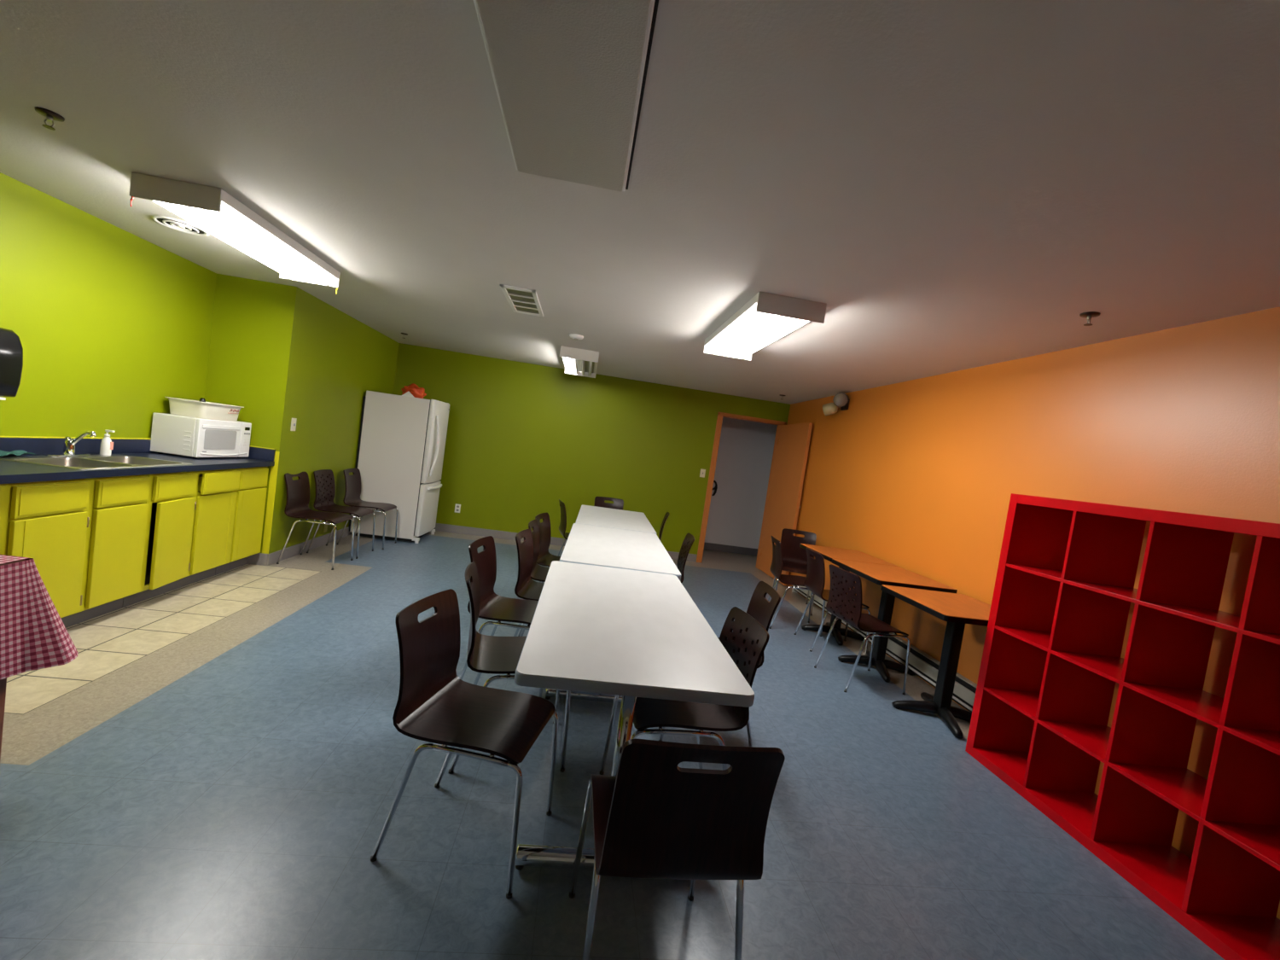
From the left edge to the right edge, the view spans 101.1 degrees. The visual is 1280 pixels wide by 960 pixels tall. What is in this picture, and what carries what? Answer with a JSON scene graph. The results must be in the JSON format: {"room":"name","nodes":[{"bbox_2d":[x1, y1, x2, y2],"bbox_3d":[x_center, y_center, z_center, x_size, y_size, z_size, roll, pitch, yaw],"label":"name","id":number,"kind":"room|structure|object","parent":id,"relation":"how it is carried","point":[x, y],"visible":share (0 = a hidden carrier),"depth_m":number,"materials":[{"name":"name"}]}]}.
{"room":"common room","nodes":[
{"label":"common room","id":0,"kind":"room"},
{"bbox_2d":[0,172,217,438],"bbox_3d":[-3.405,-0.328,1.297,0.100,2.404,6.520,8,3,-6],"label":"wall","id":1,"kind":"structure","parent":0,"point":[110,322],"depth_m":3.36,"materials":[{"name":"green paint"}]},
{"bbox_2d":[0,327,23,400],"bbox_3d":[-3.348,-0.591,2.595,0.231,0.395,0.380,8,3,-6],"label":"dispenser","id":2,"kind":"object","parent":1,"relation":"attached to","point":[11,349],"visible":1,"depth_m":2.73,"materials":[{"name":"black plastic"}]},
{"bbox_2d":[0,437,275,460],"bbox_3d":[-3.242,-0.137,2.761,0.595,0.100,3.468,8,3,-6],"label":"backsplash","id":3,"kind":"structure","parent":1,"relation":"attached to","point":[36,445],"depth_m":3.40,"materials":[{"name":"blue laminate"}]},
{"bbox_2d":[204,273,302,553],"bbox_3d":[-3.380,-0.489,4.523,0.625,2.404,0.100,8,3,-6],"label":"wall","id":4,"kind":"structure","parent":0,"point":[255,327],"depth_m":4.45,"materials":[{"name":"green paint"}]},
{"bbox_2d":[247,552,267,565],"bbox_3d":[-3.304,0.682,4.551,0.157,0.105,0.012,8,3,-6],"label":"baseboard","id":5,"kind":"structure","parent":4,"relation":"attached to","point":[260,559],"depth_m":4.55,"materials":[{"name":"grey rubber"}]},
{"bbox_2d":[261,451,279,553],"bbox_3d":[-3.181,0.195,4.535,0.056,0.895,0.006,8,3,-6],"label":"trim","id":6,"kind":"structure","parent":4,"relation":"attached to","point":[272,483],"depth_m":4.53,"materials":[{"name":"yellow paint"}]},
{"bbox_2d":[274,290,399,552],"bbox_3d":[-3.249,-0.535,5.774,0.100,2.404,2.363,8,3,-6],"label":"wall","id":7,"kind":"structure","parent":0,"point":[340,357],"depth_m":5.24,"materials":[{"name":"green paint"}]},
{"bbox_2d":[290,418,296,430],"bbox_3d":[-3.072,-0.492,4.676,0.014,0.116,0.072,8,3,-6],"label":"light switch","id":8,"kind":"object","parent":7,"relation":"attached to","point":[293,420],"visible":1,"depth_m":4.67,"materials":[{"name":"beige plastic"}]},
{"bbox_2d":[267,526,354,565],"bbox_3d":[-3.349,0.613,5.783,0.012,0.105,2.475,8,3,-6],"label":"baseboard","id":9,"kind":"structure","parent":7,"relation":"attached to","point":[272,558],"depth_m":5.09,"materials":[{"name":"grey rubber"}]},
{"bbox_2d":[323,521,328,532],"bbox_3d":[-3.307,0.492,5.542,0.008,0.116,0.072,8,3,-6],"label":"wall outlet","id":10,"kind":"object","parent":7,"relation":"attached to","point":[325,528],"visible":0.67,"depth_m":5.53,"materials":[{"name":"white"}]},
{"bbox_2d":[393,343,790,561],"bbox_3d":[-0.731,-0.257,7.306,5.473,2.404,0.120,8,3,-6],"label":"wall","id":11,"kind":"structure","parent":0,"point":[522,439],"depth_m":7.20,"materials":[{"name":"green paint"}]},
{"bbox_2d":[454,503,460,512],"bbox_3d":[-2.459,0.383,7.103,0.072,0.116,0.008,8,3,-6],"label":"wall outlet","id":12,"kind":"object","parent":11,"relation":"attached to","point":[457,507],"visible":1,"depth_m":7.10,"materials":[{"name":"white plastic"}]},
{"bbox_2d":[433,523,697,561],"bbox_3d":[-1.335,0.823,7.247,4.336,0.105,0.012,8,3,-6],"label":"baseboard","id":13,"kind":"structure","parent":11,"relation":"attached to","point":[441,527],"depth_m":7.16,"materials":[{"name":"grey rubber"}]},
{"bbox_2d":[699,468,705,477],"bbox_3d":[0.885,-0.096,7.417,0.072,0.116,0.014,8,3,-6],"label":"light switch","id":14,"kind":"object","parent":11,"relation":"attached to","point":[702,471],"visible":1,"depth_m":7.42,"materials":[{"name":"beige plastic"}]},
{"bbox_2d":[696,412,786,570],"bbox_3d":[1.436,0.168,7.556,1.005,2.145,0.157,8,3,-6],"label":"door frame","id":15,"kind":"structure","parent":11,"relation":"attached to","point":[720,415],"depth_m":7.45,"materials":[{"name":"orange paint"}]},
{"bbox_2d":[758,422,812,586],"bbox_3d":[1.956,0.287,7.082,0.107,2.078,0.917,8,3,-9],"label":"door","id":16,"kind":"structure","parent":15,"relation":"attached to","point":[793,444],"depth_m":7.04,"materials":[{"name":"orange paint"}]},
{"bbox_2d":[0,530,1224,959],"bbox_3d":[0.126,1.321,3.576,7.803,0.100,10.100,8,3,-6],"label":"floor","id":17,"kind":"structure","parent":0,"point":[217,770],"depth_m":2.00,"materials":[{"name":"blue plastic"}]},
{"bbox_2d":[0,559,24,760],"bbox_3d":[-2.372,0.647,1.135,0.674,0.781,1.219,8,3,-6],"label":"wooden table","id":18,"kind":"object","parent":17,"relation":"on","point":[2,682],"visible":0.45,"depth_m":1.75,"materials":[{"name":"brown wood"}]},
{"bbox_2d":[0,554,78,679],"bbox_3d":[-2.343,0.440,1.125,0.948,0.374,1.492,8,3,-6],"label":"tablecloth","id":19,"kind":"object","parent":18,"relation":"on","point":[33,635],"visible":0.99,"depth_m":1.75,"materials":[{"name":"fabric"}]},
{"bbox_2d":[0,474,150,628],"bbox_3d":[-3.332,0.377,2.858,0.572,0.872,0.836,8,3,-6],"label":"base cabinet","id":20,"kind":"object","parent":17,"relation":"on","point":[84,538],"visible":0.86,"depth_m":2.88,"materials":[{"name":"yellow wood"}]},
{"bbox_2d":[122,468,240,607],"bbox_3d":[-3.405,0.324,3.692,0.600,0.872,0.833,8,3,-6],"label":"base cabinet","id":21,"kind":"object","parent":17,"relation":"on","point":[190,516],"visible":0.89,"depth_m":3.66,"materials":[{"name":"yellow wood"}]},
{"bbox_2d":[215,466,268,575],"bbox_3d":[-3.483,0.282,4.306,0.572,0.872,0.399,8,3,-6],"label":"base cabinet","id":22,"kind":"object","parent":17,"relation":"on","point":[251,495],"visible":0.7,"depth_m":4.30,"materials":[{"name":"yellow wood"}]},
{"bbox_2d":[276,471,354,570],"bbox_3d":[-2.968,0.359,4.861,0.526,0.807,0.410,8,3,-6],"label":"chair","id":23,"kind":"object","parent":17,"relation":"on","point":[298,491],"visible":1,"depth_m":4.82,"materials":[{"name":"brown wood"}]},
{"bbox_2d":[306,469,375,558],"bbox_3d":[-3.005,0.330,5.336,0.526,0.807,0.410,8,3,-6],"label":"chair","id":24,"kind":"object","parent":17,"relation":"on","point":[324,479],"visible":0.94,"depth_m":5.30,"materials":[{"name":"brown wood"}]},
{"bbox_2d":[336,468,398,549],"bbox_3d":[-2.992,0.306,5.830,0.526,0.807,0.410,8,3,-6],"label":"chair","id":25,"kind":"object","parent":17,"relation":"on","point":[353,485],"visible":0.94,"depth_m":5.79,"materials":[{"name":"brown wood"}]},
{"bbox_2d":[349,390,449,543],"bbox_3d":[-2.875,-0.164,6.444,0.866,1.708,0.703,8,3,-6],"label":"refrigerator","id":26,"kind":"object","parent":17,"relation":"on","point":[401,446],"visible":0.98,"depth_m":6.10,"materials":[{"name":"white metal"}]},
{"bbox_2d":[401,391,414,397],"bbox_3d":[-2.726,-1.012,6.199,0.150,0.068,0.042,8,3,-6],"label":"folded paper","id":27,"kind":"object","parent":26,"relation":"on","point":[408,393],"visible":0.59,"depth_m":6.19,"materials":[{"name":"white paper"}]},
{"bbox_2d":[401,383,426,398],"bbox_3d":[-2.758,-1.085,6.410,0.291,0.182,0.228,8,3,-6],"label":"plastic bag","id":28,"kind":"object","parent":26,"relation":"on","point":[417,392],"visible":0.7,"depth_m":6.35,"materials":[{"name":"plastic"}]},
{"bbox_2d":[370,588,558,899],"bbox_3d":[-0.571,0.853,1.844,0.526,0.807,0.410,8,3,8],"label":"chair","id":29,"kind":"object","parent":17,"relation":"on","point":[433,705],"visible":1,"depth_m":1.80,"materials":[{"name":"brown wood"}]},
{"bbox_2d":[459,535,542,697],"bbox_3d":[-0.723,0.772,3.007,0.526,0.807,0.410,8,3,3],"label":"chair","id":30,"kind":"object","parent":17,"relation":"on","point":[492,607],"visible":0.61,"depth_m":3.00,"materials":[{"name":"brown wood"}]},
{"bbox_2d":[448,562,570,773],"bbox_3d":[-0.573,0.824,2.405,0.526,0.807,0.410,7,3,-14],"label":"chair","id":31,"kind":"object","parent":17,"relation":"on","point":[492,654],"visible":0.69,"depth_m":2.31,"materials":[{"name":"brown wood"}]},
{"bbox_2d":[513,529,544,636],"bbox_3d":[-0.580,0.769,3.444,0.526,0.807,0.410,8,3,1],"label":"chair","id":32,"kind":"object","parent":17,"relation":"on","point":[526,588],"visible":0.55,"depth_m":3.44,"materials":[{"name":"brown wood"}]},
{"bbox_2d":[517,519,549,636],"bbox_3d":[-0.611,0.741,3.921,0.526,0.807,0.410,8,3,-4],"label":"chair","id":33,"kind":"object","parent":17,"relation":"on","point":[538,573],"visible":0.39,"depth_m":3.95,"materials":[{"name":"brown wood"}]},
{"bbox_2d":[535,512,560,582],"bbox_3d":[-0.632,0.715,4.363,0.526,0.807,0.410,8,3,5],"label":"chair","id":34,"kind":"object","parent":17,"relation":"on","point":[545,558],"visible":0.41,"depth_m":4.41,"materials":[{"name":"brown wood"}]},
{"bbox_2d":[558,499,570,556],"bbox_3d":[-0.659,0.644,5.673,0.526,0.807,0.410,7,3,-16],"label":"chair","id":35,"kind":"object","parent":17,"relation":"on","point":[562,526],"visible":0.44,"depth_m":5.51,"materials":[{"name":"brown wood"}]},
{"bbox_2d":[593,496,623,510],"bbox_3d":[-0.385,0.642,6.477,0.410,0.807,0.526,7,3,-14],"label":"chair","id":36,"kind":"object","parent":17,"relation":"on","point":[618,503],"visible":0.15,"depth_m":6.68,"materials":[{"name":"brown wood"}]},
{"bbox_2d":[575,505,656,534],"bbox_3d":[-0.316,0.743,5.452,0.735,0.730,1.500,8,3,-5],"label":"table","id":37,"kind":"object","parent":17,"relation":"on","point":[594,515],"visible":0.33,"depth_m":5.27,"materials":[{"name":"white laminate"}]},
{"bbox_2d":[559,523,680,580],"bbox_3d":[-0.217,0.835,3.920,0.738,0.730,1.545,8,3,-5],"label":"table","id":38,"kind":"object","parent":17,"relation":"on","point":[588,544],"visible":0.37,"depth_m":3.65,"materials":[{"name":"white laminate"}]},
{"bbox_2d":[514,560,755,870],"bbox_3d":[-0.127,0.928,2.362,0.742,0.730,1.536,8,3,-6],"label":"table","id":39,"kind":"object","parent":17,"relation":"on","point":[596,633],"visible":0.75,"depth_m":1.87,"materials":[{"name":"white laminate"}]},
{"bbox_2d":[658,512,669,541],"bbox_3d":[0.010,0.731,5.829,0.526,0.807,0.410,8,3,2],"label":"chair","id":40,"kind":"object","parent":17,"relation":"on","point":[667,514],"visible":0.3,"depth_m":5.69,"materials":[{"name":"brown wood"}]},
{"bbox_2d":[568,738,785,959],"bbox_3d":[0.064,0.964,1.427,0.410,0.807,0.526,8,3,-8],"label":"chair","id":41,"kind":"object","parent":17,"relation":"on","point":[658,818],"visible":1,"depth_m":1.20,"materials":[{"name":"brown wood"}]},
{"bbox_2d":[599,606,769,774],"bbox_3d":[0.170,0.942,2.157,0.526,0.807,0.410,7,3,-11],"label":"chair","id":42,"kind":"object","parent":17,"relation":"on","point":[746,645],"visible":0.57,"depth_m":2.07,"materials":[{"name":"brown wood"}]},
{"bbox_2d":[677,533,694,582],"bbox_3d":[0.129,0.823,4.353,0.526,0.807,0.410,8,3,-2],"label":"chair","id":43,"kind":"object","parent":17,"relation":"on","point":[689,539],"visible":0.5,"depth_m":4.38,"materials":[{"name":"brown wood"}]},
{"bbox_2d":[658,581,780,746],"bbox_3d":[0.403,0.940,2.823,0.526,0.807,0.410,8,3,-2],"label":"chair","id":44,"kind":"object","parent":17,"relation":"on","point":[763,610],"visible":0.23,"depth_m":2.80,"materials":[{"name":"brown wood"}]},
{"bbox_2d":[773,528,816,616],"bbox_3d":[1.699,0.974,5.738,0.410,0.807,0.526,9,3,12],"label":"chair","id":45,"kind":"object","parent":17,"relation":"on","point":[794,558],"visible":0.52,"depth_m":5.92,"materials":[{"name":"brown wood"}]},
{"bbox_2d":[768,535,825,636],"bbox_3d":[1.461,0.980,4.980,0.526,0.807,0.410,8,3,2],"label":"chair","id":46,"kind":"object","parent":17,"relation":"on","point":[776,568],"visible":0.77,"depth_m":4.88,"materials":[{"name":"brown wood"}]},
{"bbox_2d":[793,546,871,655],"bbox_3d":[1.667,1.032,4.530,0.526,0.807,0.410,8,3,-3],"label":"chair","id":47,"kind":"object","parent":17,"relation":"on","point":[814,582],"visible":0.64,"depth_m":4.44,"materials":[{"name":"brown wood"}]},
{"bbox_2d":[799,543,897,645],"bbox_3d":[1.826,1.056,4.801,0.627,0.775,0.679,8,3,-6],"label":"pedestal table","id":48,"kind":"object","parent":17,"relation":"on","point":[829,553],"visible":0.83,"depth_m":4.82,"materials":[{"name":"orange laminate"}]},
{"bbox_2d":[814,564,910,695],"bbox_3d":[1.626,1.062,3.819,0.526,0.807,0.410,7,3,-12],"label":"chair","id":49,"kind":"object","parent":17,"relation":"on","point":[840,594],"visible":1,"depth_m":3.70,"materials":[{"name":"brown wood"}]},
{"bbox_2d":[831,558,957,682],"bbox_3d":[1.895,1.103,4.093,0.637,0.775,0.734,8,3,-6],"label":"pedestal table","id":50,"kind":"object","parent":17,"relation":"on","point":[880,574],"visible":0.88,"depth_m":4.10,"materials":[{"name":"orange laminate"}]},
{"bbox_2d":[880,584,990,738],"bbox_3d":[1.957,1.157,3.342,0.667,0.760,0.677,8,3,-6],"label":"pedestal table","id":51,"kind":"object","parent":17,"relation":"on","point":[958,610],"visible":0.84,"depth_m":3.37,"materials":[{"name":"orange laminate"}]},
{"bbox_2d":[965,493,1279,959],"bbox_3d":[2.226,0.884,2.248,0.390,1.487,1.486,8,3,-6],"label":"cube shelf","id":52,"kind":"object","parent":17,"relation":"on","point":[1051,665],"visible":1,"depth_m":2.24,"materials":[{"name":"red paint"}]},
{"bbox_3d":[-3.217,0.450,1.753,0.571,0.872,1.383,8,3,-6],"label":"base cabinet","id":53,"kind":"object","parent":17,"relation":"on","visible":0},
{"bbox_2d":[0,436,275,483],"bbox_3d":[-3.243,-0.120,2.763,0.600,0.146,3.469,8,3,-6],"label":"countertop","id":54,"kind":"structure","parent":53,"relation":"on","point":[10,472],"depth_m":3.23,"materials":[{"name":"blue laminate"}]},
{"bbox_2d":[0,450,35,457],"bbox_3d":[-3.482,-0.145,2.877,0.134,0.025,0.280,8,3,-6],"label":"cloth","id":55,"kind":"object","parent":54,"relation":"on","point":[2,453],"visible":1,"depth_m":2.92,"materials":[{"name":"teal fabric"}]},
{"bbox_2d":[45,430,96,457],"bbox_3d":[-3.394,-0.221,3.194,0.174,0.172,0.250,8,3,-6],"label":"faucet","id":56,"kind":"object","parent":54,"relation":"on","point":[69,445],"visible":1,"depth_m":3.18,"materials":[{"name":"silver metal"}]},
{"bbox_2d":[0,453,191,469],"bbox_3d":[-3.280,-0.034,3.208,0.478,0.167,0.823,8,3,-6],"label":"sink","id":57,"kind":"object","parent":54,"relation":"in","point":[114,461],"visible":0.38,"depth_m":3.18,"materials":[{"name":"silver metal"}]},
{"bbox_2d":[99,429,115,455],"bbox_3d":[-3.481,-0.244,3.440,0.063,0.168,0.054,8,3,-6],"label":"soap bottle","id":58,"kind":"object","parent":57,"relation":"on","point":[107,445],"visible":1,"depth_m":3.43,"materials":[{"name":"white plastic"}]},
{"bbox_2d":[150,413,251,458],"bbox_3d":[-3.453,-0.341,4.171,0.356,0.300,0.532,8,3,-1],"label":"microwave","id":59,"kind":"object","parent":54,"relation":"on","point":[171,433],"visible":0.98,"depth_m":3.92,"materials":[{"name":"white plastic"}]},
{"bbox_2d":[164,396,244,421],"bbox_3d":[-3.437,-0.554,4.165,0.326,0.126,0.412,8,3,1],"label":"plastic tub","id":60,"kind":"object","parent":59,"relation":"on","point":[183,407],"visible":0.98,"depth_m":4.00,"materials":[{"name":"beige plastic"}]},
{"bbox_2d":[198,397,205,401],"bbox_3d":[-3.481,-0.580,4.184,0.040,0.145,0.039,8,3,-6],"label":"dish brush","id":61,"kind":"object","parent":60,"relation":"in","point":[201,399],"visible":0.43,"depth_m":4.17,"materials":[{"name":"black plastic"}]},
{"bbox_2d":[0,0,1279,404],"bbox_3d":[-0.351,-1.236,2.755,6.198,0.100,9.103,8,3,-6],"label":"ceiling","id":62,"kind":"structure","parent":0,"point":[957,183],"depth_m":1.82,"materials":[{"name":"paint"}]},
{"bbox_2d":[34,106,64,130],"bbox_3d":[-2.296,-1.397,2.047,0.080,0.054,0.080,6,3,-29],"label":"sprinkler","id":63,"kind":"object","parent":62,"relation":"attached to","point":[50,116],"visible":1,"depth_m":2.04,"materials":[{"name":"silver metal"}]},
{"bbox_2d":[151,215,209,236],"bbox_3d":[-2.809,-1.551,3.223,0.270,0.012,0.270,8,3,-6],"label":"ceiling vent","id":64,"kind":"object","parent":62,"relation":"in","point":[174,224],"visible":0.99,"depth_m":3.21,"materials":[{"name":"white metal"}]},
{"bbox_2d":[129,172,340,294],"bbox_3d":[-2.298,-1.400,3.150,0.400,0.160,1.250,8,3,-6],"label":"fluorescent fixture","id":65,"kind":"object","parent":62,"relation":"attached to","point":[212,209],"visible":1,"depth_m":2.85,"materials":[{"name":"white paint"}]},
{"bbox_2d":[499,284,543,317],"bbox_3d":[-0.854,-1.306,3.865,0.240,0.014,0.700,8,3,-6],"label":"ceiling vent","id":66,"kind":"object","parent":62,"relation":"in","point":[522,300],"visible":1,"depth_m":3.82,"materials":[{"name":"white metal"}]},
{"bbox_2d":[473,0,658,191],"bbox_3d":[-0.186,-1.074,1.327,0.416,0.030,1.292,8,3,-6],"label":"ceiling panel","id":67,"kind":"object","parent":62,"relation":"in","point":[569,76],"visible":1,"depth_m":1.40,"materials":[{"name":"white paint"}]},
{"bbox_2d":[569,333,583,340],"bbox_3d":[-0.583,-1.304,4.821,0.132,0.040,0.132,8,3,-6],"label":"smoke detector","id":68,"kind":"object","parent":62,"relation":"attached to","point":[575,336],"visible":1,"depth_m":4.78,"materials":[{"name":"white plastic"}]},
{"bbox_2d":[559,345,599,378],"bbox_3d":[-0.695,-1.349,6.106,0.400,0.112,1.280,8,3,-6],"label":"fluorescent fixture","id":69,"kind":"object","parent":62,"relation":"attached to","point":[578,362],"visible":1,"depth_m":5.83,"materials":[{"name":"white paint"}]},
{"bbox_2d":[703,291,826,360],"bbox_3d":[0.785,-1.012,3.617,0.400,0.112,1.330,8,3,-6],"label":"fluorescent fixture","id":70,"kind":"object","parent":62,"relation":"attached to","point":[766,317],"visible":1,"depth_m":3.30,"materials":[{"name":"white paint"}]},
{"bbox_2d":[1079,311,1100,325],"bbox_3d":[2.205,-0.788,2.586,0.080,0.054,0.080,6,3,-29],"label":"sprinkler","id":71,"kind":"object","parent":62,"relation":"attached to","point":[1089,315],"visible":1,"depth_m":2.58,"materials":[{"name":"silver metal"}]},
{"bbox_2d":[704,417,777,548],"bbox_3d":[2.051,0.064,8.732,3.200,2.404,0.100,8,3,-6],"label":"wall","id":72,"kind":"structure","parent":0,"point":[744,458],"depth_m":8.64,"materials":[{"name":"grey paint"}]},
{"bbox_2d":[711,480,717,495],"bbox_3d":[1.180,0.130,8.581,0.168,0.265,0.044,8,3,-6],"label":"door handle","id":73,"kind":"object","parent":72,"relation":"attached to","point":[715,487],"depth_m":8.57,"materials":[{"name":"black metal"}]},
{"bbox_2d":[703,542,757,556],"bbox_3d":[1.897,1.196,8.734,3.000,0.120,0.012,8,3,-6],"label":"baseboard","id":74,"kind":"structure","parent":72,"relation":"attached to","point":[709,546],"depth_m":8.68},
{"bbox_2d":[786,306,1279,919],"bbox_3d":[2.471,0.406,3.207,0.100,2.404,9.003,8,3,-6],"label":"wall","id":75,"kind":"structure","parent":0,"point":[920,476],"depth_m":3.23,"materials":[{"name":"orange paint"}]},
{"bbox_2d":[822,392,849,416],"bbox_3d":[2.178,-0.837,5.869,0.217,0.253,0.335,8,3,-6],"label":"emergency light","id":76,"kind":"object","parent":75,"relation":"attached to","point":[840,399],"visible":1,"depth_m":5.79,"materials":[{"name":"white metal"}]},
{"bbox_2d":[791,585,977,712],"bbox_3d":[2.079,1.383,4.741,0.068,0.206,3.412,8,3,-6],"label":"baseboard heater","id":77,"kind":"object","parent":75,"relation":"attached to","point":[922,665],"visible":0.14,"depth_m":4.01,"materials":[{"name":"grey paint"}]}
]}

